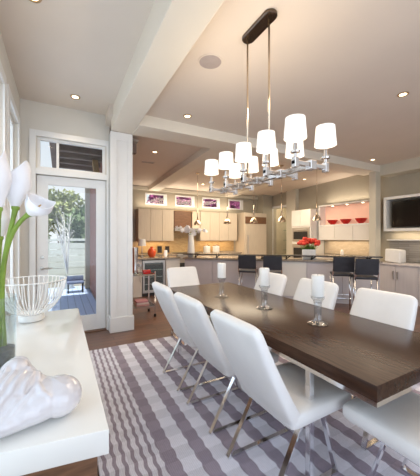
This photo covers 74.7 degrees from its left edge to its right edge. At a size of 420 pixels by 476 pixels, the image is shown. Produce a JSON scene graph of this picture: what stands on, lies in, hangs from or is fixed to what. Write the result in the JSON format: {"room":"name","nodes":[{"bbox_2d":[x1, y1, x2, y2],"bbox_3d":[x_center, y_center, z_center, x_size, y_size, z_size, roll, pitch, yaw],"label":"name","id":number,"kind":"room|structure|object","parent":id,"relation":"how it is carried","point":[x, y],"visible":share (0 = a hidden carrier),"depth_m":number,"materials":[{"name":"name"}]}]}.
{"room":"dining room","nodes":[
{"label":"dining room","id":0,"kind":"room"},
{"bbox_2d":[0,32,19,314],"bbox_3d":[-1.204,-0.275,1.053,0.150,3.350,6.200,0,0,-29],"label":"wall","id":1,"kind":"structure","parent":0,"point":[4,59],"depth_m":3.18,"materials":[{"name":"paint"}]},
{"bbox_2d":[0,60,6,315],"bbox_3d":[-1.662,-0.285,1.971,0.120,2.530,1.510,0,0,-29],"label":"window","id":2,"kind":"structure","parent":1,"relation":"in","point":[2,73],"depth_m":2.59,"materials":[{"name":"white glass"}]},
{"bbox_2d":[7,84,19,315],"bbox_3d":[-2.294,-0.285,3.135,0.120,2.530,0.900,0,0,-29],"label":"window","id":3,"kind":"structure","parent":1,"relation":"in","point":[10,125],"depth_m":3.40,"materials":[{"name":"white glass"}]},
{"bbox_2d":[20,98,109,310],"bbox_3d":[-2.080,-0.275,4.020,1.140,3.350,0.150,0,0,-29],"label":"wall","id":4,"kind":"structure","parent":0,"point":[33,114],"depth_m":3.83,"materials":[{"name":"paint"}]},
{"bbox_2d":[29,128,108,329],"bbox_3d":[-1.999,-0.040,3.964,1.020,2.880,0.025,0,0,-29],"label":"trim","id":5,"kind":"structure","parent":4,"relation":"attached to","point":[33,133],"depth_m":3.85,"materials":[{"name":"wood"}]},
{"bbox_2d":[37,137,104,174],"bbox_3d":[-2.014,-1.180,4.039,0.885,0.440,0.060,0,0,-29],"label":"window","id":6,"kind":"structure","parent":4,"relation":"in","point":[39,139],"depth_m":3.95,"materials":[{"name":"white glass"}]},
{"bbox_2d":[37,175,105,330],"bbox_3d":[-1.995,0.254,4.005,0.899,2.252,0.107,0,0,-29],"label":"door","id":7,"kind":"structure","parent":4,"relation":"in","point":[98,320],"depth_m":4.13,"materials":[{"name":"white wood"}]},
{"bbox_2d":[84,328,106,332],"bbox_3d":[-2.006,1.391,4.025,0.915,0.018,0.150,0,0,-29],"label":"trim","id":8,"kind":"structure","parent":4,"relation":"attached to","point":[100,329],"depth_m":4.11,"materials":[{"name":"brown wood"}]},
{"bbox_2d":[90,131,115,297],"bbox_3d":[-2.417,-0.200,6.055,0.100,3.200,3.750,0,0,-29],"label":"wall","id":9,"kind":"structure","parent":0,"point":[92,191],"depth_m":6.82,"materials":[{"name":"red"}]},
{"bbox_2d":[108,131,133,332],"bbox_3d":[-1.401,-0.090,4.277,0.350,2.980,0.385,0,0,-29],"label":"column","id":10,"kind":"structure","parent":0,"point":[120,317],"depth_m":4.13,"materials":[{"name":"paint"}]},
{"bbox_2d":[85,185,256,287],"bbox_3d":[-0.593,-0.275,9.265,6.600,3.350,0.150,0,0,-29],"label":"wall","id":11,"kind":"structure","parent":0,"point":[138,195],"depth_m":8.69,"materials":[{"name":"paint"}]},
{"bbox_2d":[135,208,173,240],"bbox_3d":[-1.681,-0.385,8.389,1.090,0.950,0.349,0,0,-29],"label":"upper cabinet","id":12,"kind":"object","parent":11,"relation":"attached to","point":[150,224],"visible":0.93,"depth_m":8.22,"materials":[{"name":"wood"}]},
{"bbox_2d":[145,193,166,205],"bbox_3d":[-1.692,-1.210,8.608,0.700,0.360,0.075,0,0,-29],"label":"window","id":13,"kind":"structure","parent":11,"relation":"in","point":[163,195],"depth_m":8.64,"materials":[{"name":"clear glass"}]},
{"bbox_2d":[146,194,190,205],"bbox_3d":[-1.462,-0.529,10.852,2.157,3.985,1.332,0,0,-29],"label":"pictures","id":14,"kind":"object","parent":11,"relation":"attached to","point":[158,199],"visible":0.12,"depth_m":10.48,"materials":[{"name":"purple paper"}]},
{"bbox_2d":[133,210,233,252],"bbox_3d":[-0.862,-0.220,9.027,3.900,1.360,0.012,0,0,-29],"label":"backsplash","id":15,"kind":"structure","parent":11,"relation":"attached to","point":[180,243],"depth_m":9.00,"materials":[{"name":"tile"}]},
{"bbox_2d":[175,195,194,206],"bbox_3d":[-0.836,-1.210,9.073,0.690,0.360,0.075,0,0,-29],"label":"window","id":16,"kind":"structure","parent":11,"relation":"in","point":[191,197],"depth_m":9.12,"materials":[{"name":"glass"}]},
{"bbox_2d":[174,211,199,230],"bbox_3d":[-0.784,-0.535,8.842,0.880,0.630,0.390,0,0,-29],"label":"range hood","id":17,"kind":"object","parent":11,"relation":"attached to","point":[181,218],"visible":0.66,"depth_m":8.74,"materials":[{"name":"metal"}]},
{"bbox_2d":[133,185,257,199],"bbox_3d":[-0.518,-1.515,9.180,6.250,0.110,0.070,0,0,-29],"label":"trim","id":18,"kind":"structure","parent":11,"relation":"attached to","point":[134,186],"depth_m":9.08,"materials":[{"name":"paint"}]},
{"bbox_2d":[202,197,219,208],"bbox_3d":[0.026,-1.210,9.541,0.690,0.360,0.075,0,0,-29],"label":"window","id":19,"kind":"structure","parent":11,"relation":"in","point":[216,199],"depth_m":9.61,"materials":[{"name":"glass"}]},
{"bbox_2d":[196,212,236,240],"bbox_3d":[0.234,-0.385,9.429,1.430,0.950,0.349,0,0,-29],"label":"upper cabinet","id":20,"kind":"object","parent":11,"relation":"attached to","point":[212,222],"visible":0.98,"depth_m":9.24,"materials":[{"name":"wood"}]},
{"bbox_2d":[203,199,239,208],"bbox_3d":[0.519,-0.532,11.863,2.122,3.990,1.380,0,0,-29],"label":"pictures","id":21,"kind":"object","parent":11,"relation":"attached to","point":[207,202],"visible":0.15,"depth_m":11.60,"materials":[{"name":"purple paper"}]},
{"bbox_2d":[228,199,242,209],"bbox_3d":[0.926,-1.210,10.030,0.640,0.360,0.075,0,0,-29],"label":"window","id":22,"kind":"structure","parent":11,"relation":"in","point":[241,201],"depth_m":10.04,"materials":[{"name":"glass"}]},
{"bbox_2d":[0,0,419,195],"bbox_3d":[1.241,-1.790,4.599,7.830,0.420,10.100,0,0,-29],"label":"ceiling","id":23,"kind":"structure","parent":0,"point":[346,64],"depth_m":2.95,"materials":[{"name":"paint"}]},
{"bbox_2d":[111,0,223,133],"bbox_3d":[0.075,-1.765,1.548,0.310,0.370,5.850,0,0,-29],"label":"ceiling beam","id":24,"kind":"structure","parent":23,"relation":"attached to","point":[172,28],"depth_m":2.40,"materials":[{"name":"paint"}]},
{"bbox_2d":[148,147,223,190],"bbox_3d":[-0.783,-1.630,6.744,0.340,0.340,4.100,0,0,-29],"label":"ceiling beam","id":25,"kind":"structure","parent":23,"relation":"attached to","point":[197,159],"depth_m":6.16,"materials":[{"name":"paint"}]},
{"bbox_2d":[194,173,200,224],"bbox_3d":[-0.315,-0.993,6.995,0.196,1.319,0.196,0,0,-29],"label":"pendant lamp","id":26,"kind":"object","parent":23,"relation":"hanging from","point":[197,222],"visible":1,"depth_m":6.99,"materials":[{"name":"silver metal"}]},
{"bbox_2d":[198,54,222,69],"bbox_3d":[0.003,-1.726,2.698,0.240,0.006,0.240,0,0,-29],"label":"ceiling speaker","id":27,"kind":"object","parent":23,"relation":"attached to","point":[207,61],"visible":1,"depth_m":2.69,"materials":[{"name":"paint"}]},
{"bbox_2d":[132,115,379,175],"bbox_3d":[1.447,-1.710,5.383,5.760,0.280,0.420,0,0,-29],"label":"ceiling beam","id":28,"kind":"structure","parent":23,"relation":"attached to","point":[150,126],"depth_m":4.52,"materials":[{"name":"paint"}]},
{"bbox_2d":[204,8,336,194],"bbox_3d":[0.394,-1.084,2.251,0.416,1.288,1.220,0,0,-29],"label":"chandelier","id":29,"kind":"object","parent":23,"relation":"hanging from","point":[295,131],"visible":1,"depth_m":2.12,"materials":[{"name":"fabric"}]},
{"bbox_2d":[209,177,214,185],"bbox_3d":[0.015,-0.548,2.659,0.060,0.084,0.058,0,0,-29],"label":"socket","id":30,"kind":"object","parent":29,"relation":"attached to","point":[211,182],"depth_m":2.65,"materials":[{"name":"silver metal"}]},
{"bbox_2d":[223,171,228,179],"bbox_3d":[0.141,-0.548,2.426,0.060,0.084,0.058,0,0,-29],"label":"socket","id":31,"kind":"object","parent":29,"relation":"attached to","point":[225,176],"depth_m":2.41,"materials":[{"name":"silver metal"}]},
{"bbox_2d":[240,164,246,173],"bbox_3d":[0.268,-0.548,2.194,0.060,0.084,0.058,0,0,-29],"label":"socket","id":32,"kind":"object","parent":29,"relation":"attached to","point":[243,170],"depth_m":2.18,"materials":[{"name":"silver metal"}]},
{"bbox_2d":[262,154,269,165],"bbox_3d":[0.399,-0.548,1.952,0.060,0.084,0.058,0,0,-29],"label":"socket","id":33,"kind":"object","parent":29,"relation":"attached to","point":[266,162],"depth_m":1.94,"materials":[{"name":"silver metal"}]},
{"bbox_2d":[290,142,299,156],"bbox_3d":[0.530,-0.548,1.710,0.060,0.084,0.058,0,0,-29],"label":"socket","id":34,"kind":"object","parent":29,"relation":"attached to","point":[295,151],"depth_m":1.70,"materials":[{"name":"silver metal"}]},
{"bbox_2d":[321,149,329,162],"bbox_3d":[0.773,-0.548,1.842,0.060,0.084,0.058,0,0,-29],"label":"socket","id":35,"kind":"object","parent":29,"relation":"attached to","point":[325,157],"depth_m":1.83,"materials":[{"name":"silver metal"}]},
{"bbox_2d":[225,169,321,197],"bbox_3d":[1.617,-1.630,8.046,0.320,0.340,4.100,0,0,-29],"label":"ceiling beam","id":36,"kind":"structure","parent":23,"relation":"attached to","point":[306,172],"depth_m":7.78,"materials":[{"name":"paint"}]},
{"bbox_2d":[277,165,285,221],"bbox_3d":[1.677,-1.041,6.433,0.196,1.319,0.196,0,0,-29],"label":"pendant lamp","id":37,"kind":"object","parent":23,"relation":"hanging from","point":[281,219],"visible":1,"depth_m":6.40,"materials":[{"name":"silver metal"}]},
{"bbox_2d":[312,202,320,220],"bbox_3d":[2.418,-1.059,6.224,0.196,1.319,0.196,0,0,-29],"label":"pendant lamp","id":38,"kind":"object","parent":23,"relation":"hanging from","point":[316,217],"visible":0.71,"depth_m":6.19,"materials":[{"name":"silver metal"}]},
{"bbox_2d":[380,157,419,176],"bbox_3d":[5.510,-1.665,4.260,0.350,0.370,5.430,0,0,-29],"label":"ceiling beam","id":39,"kind":"structure","parent":23,"relation":"attached to","point":[412,165],"depth_m":6.21,"materials":[{"name":"paint"}]},
{"bbox_2d":[85,288,419,475],"bbox_3d":[1.276,1.450,4.534,7.530,0.100,9.950,0,0,-29],"label":"floor","id":40,"kind":"structure","parent":0,"point":[147,326],"depth_m":4.16,"materials":[{"name":"brown wood"}]},
{"bbox_2d":[0,308,108,475],"bbox_3d":[-1.044,1.018,1.604,0.595,0.736,1.844,0,0,-29],"label":"console table","id":41,"kind":"object","parent":40,"relation":"on","point":[71,444],"visible":0.55,"depth_m":1.01,"materials":[{"name":"white paint"}]},
{"bbox_2d":[0,343,14,368],"bbox_3d":[-1.053,0.469,1.363,0.160,0.360,0.160,0,0,-29],"label":"glass vase","id":42,"kind":"object","parent":41,"relation":"on","point":[7,352],"visible":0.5,"depth_m":1.34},
{"bbox_2d":[0,206,9,266],"bbox_3d":[-1.052,0.186,1.348,0.124,0.700,0.122,0,0,-29],"label":"calla lily","id":43,"kind":"object","parent":42,"relation":"in","point":[5,218],"visible":0.77,"depth_m":1.34,"materials":[{"name":"white plant"}]},
{"bbox_2d":[0,150,11,245],"bbox_3d":[-0.989,0.070,1.280,0.125,0.932,0.228,0,0,-29],"label":"calla lily","id":44,"kind":"object","parent":42,"relation":"in","point":[5,172],"visible":1,"depth_m":1.22,"materials":[{"name":"white plant"}]},
{"bbox_2d":[0,161,30,346],"bbox_3d":[-0.950,0.081,1.327,0.151,0.907,0.142,0,0,-29],"label":"calla lily","id":45,"kind":"object","parent":42,"relation":"in","point":[20,186],"visible":0.8,"depth_m":1.31,"materials":[{"name":"white plant"}]},
{"bbox_2d":[1,192,55,345],"bbox_3d":[-0.888,0.160,1.341,0.286,0.750,0.123,0,0,25],"label":"calla lily","id":46,"kind":"object","parent":42,"relation":"in","point":[35,205],"visible":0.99,"depth_m":1.32,"materials":[{"name":"white plant"}]},
{"bbox_2d":[5,275,66,322],"bbox_3d":[-1.421,0.489,2.187,0.504,0.319,0.504,0,0,-29],"label":"wire bowl","id":47,"kind":"object","parent":41,"relation":"on","point":[24,316],"visible":0.98,"depth_m":2.16,"materials":[{"name":"metal"}]},
{"bbox_2d":[0,356,81,438],"bbox_3d":[-0.709,0.546,0.947,0.487,0.200,0.234,0,0,-29],"label":"figurine","id":48,"kind":"object","parent":41,"relation":"on","point":[29,397],"visible":1,"depth_m":0.94,"materials":[{"name":"white ceramic"}]},
{"bbox_2d":[133,260,141,297],"bbox_3d":[-1.917,0.960,6.668,0.395,0.880,0.610,0,0,-29],"label":"base cabinet","id":49,"kind":"object","parent":40,"relation":"on","point":[137,281],"visible":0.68,"depth_m":6.48,"materials":[{"name":"wood"}]},
{"bbox_2d":[138,256,179,259],"bbox_3d":[-1.504,0.499,6.898,1.380,0.038,0.640,0,0,-29],"label":"countertop","id":50,"kind":"structure","parent":49,"relation":"on","point":[144,257],"depth_m":6.77,"materials":[{"name":"stone"}]},
{"bbox_2d":[138,239,145,256],"bbox_3d":[-1.710,0.255,6.923,0.200,0.450,0.200,0,0,-29],"label":"table lamp","id":51,"kind":"object","parent":50,"relation":"on","point":[141,242],"visible":0.89,"depth_m":6.85,"materials":[{"name":"fabric"}]},
{"bbox_2d":[148,247,155,256],"bbox_3d":[-1.470,0.349,6.940,0.210,0.260,0.210,0,0,-29],"label":"round vase","id":52,"kind":"object","parent":50,"relation":"on","point":[151,252],"visible":0.88,"depth_m":6.87,"materials":[{"name":"orange ceramic"}]},
{"bbox_2d":[133,269,155,316],"bbox_3d":[-1.251,1.000,4.987,0.444,0.800,0.443,0,0,-29],"label":"bar cart","id":53,"kind":"object","parent":40,"relation":"on","point":[154,273],"visible":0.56,"depth_m":4.90,"materials":[{"name":"silver metal"}]},
{"bbox_2d":[133,247,137,274],"bbox_3d":[-1.333,0.409,4.886,0.120,0.480,0.119,0,0,-29],"label":"vase","id":54,"kind":"object","parent":53,"relation":"on","point":[135,249],"visible":0.79,"depth_m":4.85,"materials":[{"name":"silver metal"}]},
{"bbox_2d":[142,259,164,296],"bbox_3d":[-1.491,0.960,6.917,0.580,0.880,0.580,0,0,-29],"label":"beverage fridge","id":55,"kind":"object","parent":40,"relation":"on","point":[157,265],"visible":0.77,"depth_m":6.67,"materials":[{"name":"silver metal"}]},
{"bbox_2d":[165,259,179,285],"bbox_3d":[-1.060,0.960,7.134,0.375,0.880,0.610,0,0,-29],"label":"base cabinet","id":56,"kind":"object","parent":40,"relation":"on","point":[169,263],"visible":0.23,"depth_m":6.85,"materials":[{"name":"wood"}]},
{"bbox_2d":[174,252,203,266],"bbox_3d":[-0.727,0.935,8.737,0.890,0.930,0.610,0,0,-29],"label":"range","id":57,"kind":"object","parent":40,"relation":"on","point":[182,261],"visible":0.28,"depth_m":8.35,"materials":[{"name":"metal"}]},
{"bbox_2d":[204,253,240,256],"bbox_3d":[0.304,0.960,9.301,1.430,0.880,0.617,0,0,-29],"label":"base cabinet","id":58,"kind":"object","parent":40,"relation":"on","point":[233,253],"visible":0.15,"depth_m":9.17,"materials":[{"name":"wood"}]},
{"bbox_2d":[198,251,241,253],"bbox_3d":[0.306,0.499,9.302,1.445,0.038,0.617,0,0,-29],"label":"countertop","id":59,"kind":"structure","parent":58,"relation":"on","point":[225,252],"depth_m":9.10,"materials":[{"name":"stone"}]},
{"bbox_2d":[203,244,209,252],"bbox_3d":[-0.106,0.344,9.102,0.230,0.270,0.230,0,0,-29],"label":"canister","id":60,"kind":"object","parent":59,"relation":"on","point":[206,248],"visible":1,"depth_m":9.01,"materials":[{"name":"ceramic"}]},
{"bbox_2d":[238,255,257,285],"bbox_3d":[0.847,0.884,6.071,0.402,1.032,0.476,0,0,16],"label":"bar stool","id":61,"kind":"object","parent":40,"relation":"on","point":[247,263],"visible":0.77,"depth_m":5.87,"materials":[{"name":"black leather"}]},
{"bbox_2d":[235,212,266,256],"bbox_3d":[1.493,0.260,9.918,0.970,2.280,0.672,0,0,-29],"label":"refrigerator","id":62,"kind":"object","parent":40,"relation":"on","point":[251,237],"visible":0.73,"depth_m":9.67,"materials":[{"name":"brown wood"}]},
{"bbox_2d":[89,335,419,475],"bbox_3d":[0.737,1.393,2.153,2.950,0.014,4.280,0,0,-29],"label":"striped rug","id":63,"kind":"object","parent":40,"relation":"on","point":[153,431],"visible":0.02,"depth_m":2.00,"materials":[{"name":"fabric"}]},
{"bbox_2d":[167,266,209,345],"bbox_3d":[-0.270,0.911,3.850,0.492,0.949,0.729,0,0,-29],"label":"dining chair","id":64,"kind":"object","parent":63,"relation":"on","point":[176,276],"visible":0.38,"depth_m":4.05,"materials":[{"name":"white leather"}]},
{"bbox_2d":[152,281,226,392],"bbox_3d":[-0.172,0.911,2.763,0.729,0.949,0.492,0,0,-29],"label":"dining chair","id":65,"kind":"object","parent":63,"relation":"on","point":[164,294],"visible":0.64,"depth_m":2.55,"materials":[{"name":"white leather"}]},
{"bbox_2d":[174,292,278,435],"bbox_3d":[0.119,0.911,2.227,0.729,0.949,0.492,0,0,-29],"label":"dining chair","id":66,"kind":"object","parent":63,"relation":"on","point":[198,324],"visible":0.65,"depth_m":2.01,"materials":[{"name":"white leather"}]},
{"bbox_2d":[254,272,286,355],"bbox_3d":[0.499,0.911,3.298,0.729,0.949,0.492,0,0,-29],"label":"dining chair","id":67,"kind":"object","parent":63,"relation":"on","point":[277,282],"visible":0.09,"depth_m":3.31,"materials":[{"name":"white leather"}]},
{"bbox_2d":[210,309,351,475],"bbox_3d":[0.418,0.911,1.678,0.729,0.949,0.492,0,0,-29],"label":"dining chair","id":68,"kind":"object","parent":63,"relation":"on","point":[279,389],"visible":0.94,"depth_m":1.53,"materials":[{"name":"white leather"}]},
{"bbox_2d":[170,282,419,475],"bbox_3d":[0.502,1.018,2.628,0.950,0.736,2.720,0,0,-29],"label":"dining table","id":69,"kind":"object","parent":63,"relation":"on","point":[377,363],"visible":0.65,"depth_m":1.74,"materials":[{"name":"brown wood"}]},
{"bbox_3d":[0.816,0.543,2.081,0.152,0.212,0.145,0,0,-29],"label":"candle holder","id":70,"kind":"object","parent":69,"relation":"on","visible":0},
{"bbox_2d":[311,274,323,297],"bbox_3d":[0.816,0.357,2.081,0.092,0.173,0.092,0,0,-29],"label":"pillar candle","id":71,"kind":"object","parent":70,"relation":"on","point":[317,280],"visible":1,"depth_m":2.04,"materials":[{"name":"white wax"}]},
{"bbox_3d":[0.505,0.543,2.550,0.152,0.212,0.145,0,0,-29],"label":"candle holder","id":72,"kind":"object","parent":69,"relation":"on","visible":0},
{"bbox_2d":[259,267,268,286],"bbox_3d":[0.504,0.357,2.550,0.092,0.173,0.092,0,0,-29],"label":"pillar candle","id":73,"kind":"object","parent":72,"relation":"on","point":[263,272],"visible":1,"depth_m":2.51,"materials":[{"name":"white wax"}]},
{"bbox_3d":[0.130,0.543,3.052,0.152,0.212,0.145,0,0,-29],"label":"candle holder","id":74,"kind":"object","parent":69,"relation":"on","visible":0},
{"bbox_2d":[218,263,225,278],"bbox_3d":[0.130,0.357,3.052,0.092,0.173,0.092,0,0,-29],"label":"pillar candle","id":75,"kind":"object","parent":74,"relation":"on","point":[221,266],"visible":1,"depth_m":3.01,"materials":[{"name":"white wax"}]},
{"bbox_2d":[293,278,338,309],"bbox_3d":[0.829,0.911,2.692,0.729,0.949,0.492,0,0,-29],"label":"dining chair","id":76,"kind":"object","parent":63,"relation":"on","point":[303,291],"visible":0.28,"depth_m":2.73,"materials":[{"name":"white leather"}]},
{"bbox_2d":[343,391,419,475],"bbox_3d":[1.113,0.911,1.324,0.492,0.949,0.729,0,0,-29],"label":"dining chair","id":77,"kind":"object","parent":63,"relation":"on","point":[395,424],"visible":0.7,"depth_m":1.39,"materials":[{"name":"white leather"}]},
{"bbox_2d":[350,288,417,450],"bbox_3d":[1.148,0.911,2.103,0.729,0.949,0.492,0,0,-29],"label":"dining chair","id":78,"kind":"object","parent":63,"relation":"on","point":[391,308],"visible":0.3,"depth_m":2.16,"materials":[{"name":"white leather"}]},
{"bbox_2d":[263,256,281,273],"bbox_3d":[1.334,0.884,5.823,0.402,1.032,0.476,0,0,16],"label":"bar stool","id":79,"kind":"object","parent":40,"relation":"on","point":[274,263],"visible":0.52,"depth_m":5.61,"materials":[{"name":"leather"}]},
{"bbox_2d":[185,259,379,303],"bbox_3d":[1.510,0.960,6.506,4.300,0.880,0.550,0,0,16],"label":"base cabinet","id":80,"kind":"object","parent":40,"relation":"on","point":[207,270],"visible":0.27,"depth_m":6.14,"materials":[{"name":"wood"}]},
{"bbox_2d":[183,256,382,262],"bbox_3d":[1.510,0.499,6.506,4.360,0.038,0.650,0,0,16],"label":"countertop","id":81,"kind":"structure","parent":80,"relation":"on","point":[197,257],"depth_m":6.44,"materials":[{"name":"stone"}]},
{"bbox_2d":[187,235,194,256],"bbox_3d":[-0.483,0.202,6.990,0.184,0.555,0.184,0,0,-29],"label":"vase","id":82,"kind":"object","parent":81,"relation":"on","point":[190,249],"visible":0.94,"depth_m":6.92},
{"bbox_2d":[183,253,382,259],"bbox_3d":[1.451,0.435,6.258,4.320,0.110,0.240,0,0,16],"label":"bar ledge","id":83,"kind":"object","parent":81,"relation":"on","point":[195,254],"visible":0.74,"depth_m":6.09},
{"bbox_2d":[302,249,315,258],"bbox_3d":[2.268,0.369,6.319,0.280,0.220,0.220,0,0,16],"label":"square planter","id":84,"kind":"object","parent":81,"relation":"on","point":[304,251],"visible":0.81,"depth_m":6.22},
{"bbox_2d":[292,209,323,257],"bbox_3d":[3.004,0.270,8.550,0.641,2.260,0.760,0,0,-29],"label":"oven tower","id":85,"kind":"object","parent":40,"relation":"on","point":[303,225],"visible":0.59,"depth_m":8.34,"materials":[{"name":"wood"}]},
{"bbox_2d":[292,244,309,257],"bbox_3d":[2.758,0.480,8.416,0.080,0.600,0.680,0,0,-29],"label":"oven","id":86,"kind":"object","parent":85,"relation":"in","point":[296,249],"depth_m":8.55,"materials":[{"name":"silver metal"}]},
{"bbox_2d":[292,227,309,240],"bbox_3d":[2.758,-0.110,8.416,0.080,0.420,0.680,0,0,-29],"label":"oven","id":87,"kind":"object","parent":85,"relation":"in","point":[298,233],"depth_m":8.42,"materials":[{"name":"silver metal"}]},
{"bbox_2d":[330,257,354,301],"bbox_3d":[2.630,0.884,5.491,0.402,1.032,0.476,0,0,16],"label":"bar stool","id":88,"kind":"object","parent":40,"relation":"on","point":[342,266],"visible":0.77,"depth_m":5.30,"materials":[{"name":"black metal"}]},
{"bbox_2d":[349,259,378,309],"bbox_3d":[2.839,0.884,5.074,0.402,1.032,0.476,0,0,16],"label":"bar stool","id":89,"kind":"object","parent":40,"relation":"on","point":[365,269],"visible":0.84,"depth_m":4.88,"materials":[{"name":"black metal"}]},
{"bbox_2d":[380,264,418,305],"bbox_3d":[4.311,1.000,6.161,0.617,0.800,0.865,0,0,-29],"label":"base cabinet","id":90,"kind":"object","parent":40,"relation":"on","point":[393,278],"visible":0.73,"depth_m":5.94,"materials":[{"name":"wood"}]},
{"bbox_3d":[-1.612,0.960,8.260,1.090,0.880,0.617,0,0,-29],"label":"base cabinet","id":91,"kind":"object","parent":40,"relation":"on","visible":0},
{"bbox_2d":[138,253,176,255],"bbox_3d":[-1.618,0.499,8.257,1.115,0.038,0.617,0,0,-29],"label":"countertop","id":92,"kind":"structure","parent":91,"relation":"on","point":[156,253],"depth_m":8.00,"materials":[{"name":"stone"}]},
{"bbox_2d":[157,245,162,253],"bbox_3d":[-1.518,0.349,8.298,0.180,0.255,0.057,0,0,-11],"label":"picture frame","id":93,"kind":"object","parent":92,"relation":"on","point":[159,247],"visible":1,"depth_m":8.29,"materials":[{"name":"gold metal"}]},
{"bbox_3d":[5.141,1.000,4.632,0.617,0.800,0.865,0,0,-29],"label":"base cabinet","id":94,"kind":"object","parent":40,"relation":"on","visible":0},
{"bbox_2d":[380,261,419,266],"bbox_3d":[4.725,0.582,5.399,0.617,0.034,2.640,0,0,-29],"label":"countertop","id":95,"kind":"structure","parent":94,"relation":"on","point":[385,262],"depth_m":6.07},
{"bbox_2d":[385,248,405,262],"bbox_3d":[4.235,0.405,6.282,0.296,0.319,0.329,0,0,-29],"label":"appliance","id":96,"kind":"object","parent":95,"relation":"on","point":[391,255],"visible":0.99,"depth_m":6.18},
{"bbox_2d":[257,195,271,253],"bbox_3d":[2.069,-0.100,10.420,0.460,3.000,0.360,0,0,-29],"label":"column","id":97,"kind":"structure","parent":0,"point":[264,202],"depth_m":10.28,"materials":[{"name":"paint"}]},
{"bbox_2d":[286,189,298,257],"bbox_3d":[2.823,-0.125,9.418,0.150,3.050,0.420,0,0,-29],"label":"column","id":98,"kind":"structure","parent":0,"point":[292,196],"depth_m":9.39,"materials":[{"name":"paint"}]},
{"bbox_2d":[272,172,419,262],"bbox_3d":[5.195,-0.200,6.832,1.550,3.400,10.250,0,0,-29],"label":"wall","id":99,"kind":"structure","parent":0,"point":[356,187],"depth_m":7.66,"materials":[{"name":"paint"}]},
{"bbox_2d":[272,205,285,253],"bbox_3d":[2.554,0.110,10.046,0.025,2.580,0.900,0,0,-29],"label":"trim","id":100,"kind":"structure","parent":99,"relation":"attached to","point":[274,207],"depth_m":10.38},
{"bbox_2d":[318,200,368,226],"bbox_3d":[3.752,-0.650,7.545,0.295,0.620,1.640,0,0,-29],"label":"display niche","id":101,"kind":"object","parent":99,"relation":"attached to","point":[355,209],"visible":0.62,"depth_m":7.68,"materials":[{"name":"paint"}]},
{"bbox_2d":[318,223,368,226],"bbox_3d":[3.752,-0.360,7.545,0.295,0.040,1.640,0,0,-29],"label":"shelf","id":102,"kind":"object","parent":101,"relation":"attached to","point":[319,224],"depth_m":7.63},
{"bbox_2d":[319,224,368,239],"bbox_3d":[3.754,-0.140,7.546,0.299,0.398,1.640,0,0,-29],"label":"upper cabinet","id":103,"kind":"object","parent":99,"relation":"attached to","point":[347,232],"visible":0.83,"depth_m":7.44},
{"bbox_2d":[325,240,368,255],"bbox_3d":[3.838,0.260,7.694,0.012,0.400,1.460,0,0,-29],"label":"backsplash","id":104,"kind":"structure","parent":99,"relation":"attached to","point":[350,247],"depth_m":7.65,"materials":[{"name":"beige tile"}]},
{"bbox_2d":[384,193,419,230],"bbox_3d":[4.816,-0.560,5.590,0.299,0.800,2.330,0,0,-29],"label":"surround","id":105,"kind":"object","parent":99,"relation":"attached to","point":[387,200],"visible":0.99,"depth_m":6.44,"materials":[{"name":"paint"}]},
{"bbox_2d":[391,198,419,227],"bbox_3d":[4.810,-0.555,5.639,0.204,0.620,1.960,0,0,-29],"label":"television","id":106,"kind":"object","parent":105,"relation":"attached to","point":[404,213],"visible":1,"depth_m":6.19,"materials":[{"name":"glass"}]},
{"bbox_2d":[390,241,419,262],"bbox_3d":[4.997,0.305,5.558,0.012,0.490,2.600,0,0,-29],"label":"backsplash","id":107,"kind":"structure","parent":99,"relation":"attached to","point":[412,248],"depth_m":6.31,"materials":[{"name":"grey tile"}]},
{"bbox_2d":[369,171,380,260],"bbox_3d":[3.952,-0.090,6.595,0.200,2.980,0.160,0,0,-29],"label":"column","id":108,"kind":"structure","parent":0,"point":[374,177],"depth_m":6.53,"materials":[{"name":"paint"}]},
{"label":"outside","id":109,"kind":"structure","parent":0,"visible":0},
{"bbox_2d":[48,261,84,287],"bbox_3d":[-5.601,1.530,13.459,21.000,0.140,11.000,0,0,-29],"label":"ground","id":110,"kind":"structure","parent":109,"point":[53,283],"depth_m":8.63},
{"bbox_2d":[48,239,84,281],"bbox_3d":[-6.165,0.740,8.316,6.100,1.440,0.140,0,0,-29],"label":"fence","id":111,"kind":"object","parent":110,"relation":"on","point":[77,250],"visible":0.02,"depth_m":9.03,"materials":[{"name":"paint"}]},
{"bbox_2d":[48,187,84,268],"bbox_3d":[-6.977,-0.462,12.611,3.155,3.852,1.915,0,0,-29],"label":"tree","id":112,"kind":"object","parent":110,"relation":"on","point":[65,200],"visible":0.39,"depth_m":12.39,"materials":[{"name":"green plant"}]},
{"bbox_2d":[48,286,95,314],"bbox_3d":[-5.565,1.470,4.716,6.720,0.100,4.400,0,0,-29],"label":"patio","id":113,"kind":"structure","parent":110,"relation":"on","point":[85,302],"depth_m":6.15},
{"bbox_2d":[53,212,73,288],"bbox_3d":[-4.103,0.328,7.726,0.579,2.184,0.813,0,0,-29],"label":"bare shrub","id":114,"kind":"object","parent":113,"relation":"on","point":[66,253],"visible":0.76,"depth_m":7.67,"materials":[{"name":"plant"}]},
{"bbox_2d":[60,275,73,288],"bbox_3d":[-4.011,1.250,7.744,0.400,0.340,0.400,0,0,-29],"label":"pot","id":115,"kind":"object","parent":113,"relation":"on","point":[70,285],"depth_m":7.64,"materials":[{"name":"paint"}]},
{"bbox_2d":[67,275,83,293],"bbox_3d":[-3.518,1.210,7.193,0.400,0.420,0.320,0,0,-29],"label":"bench","id":116,"kind":"object","parent":113,"relation":"on","point":[78,279],"visible":0.99,"depth_m":7.21,"materials":[{"name":"blue fabric"}]},
{"bbox_2d":[49,138,137,189],"bbox_3d":[-2.523,-0.120,5.149,1.820,3.080,2.182,0,0,-29],"label":"roof","id":117,"kind":"structure","parent":113,"relation":"on","point":[70,157],"depth_m":5.03,"materials":[{"name":"brown wood"}]},
{"bbox_2d":[63,204,84,242],"bbox_3d":[-4.661,0.075,10.514,1.847,2.779,1.549,0,0,-29],"label":"tree","id":118,"kind":"object","parent":110,"relation":"on","point":[78,226],"visible":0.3,"depth_m":10.05,"materials":[{"name":"green plant"}]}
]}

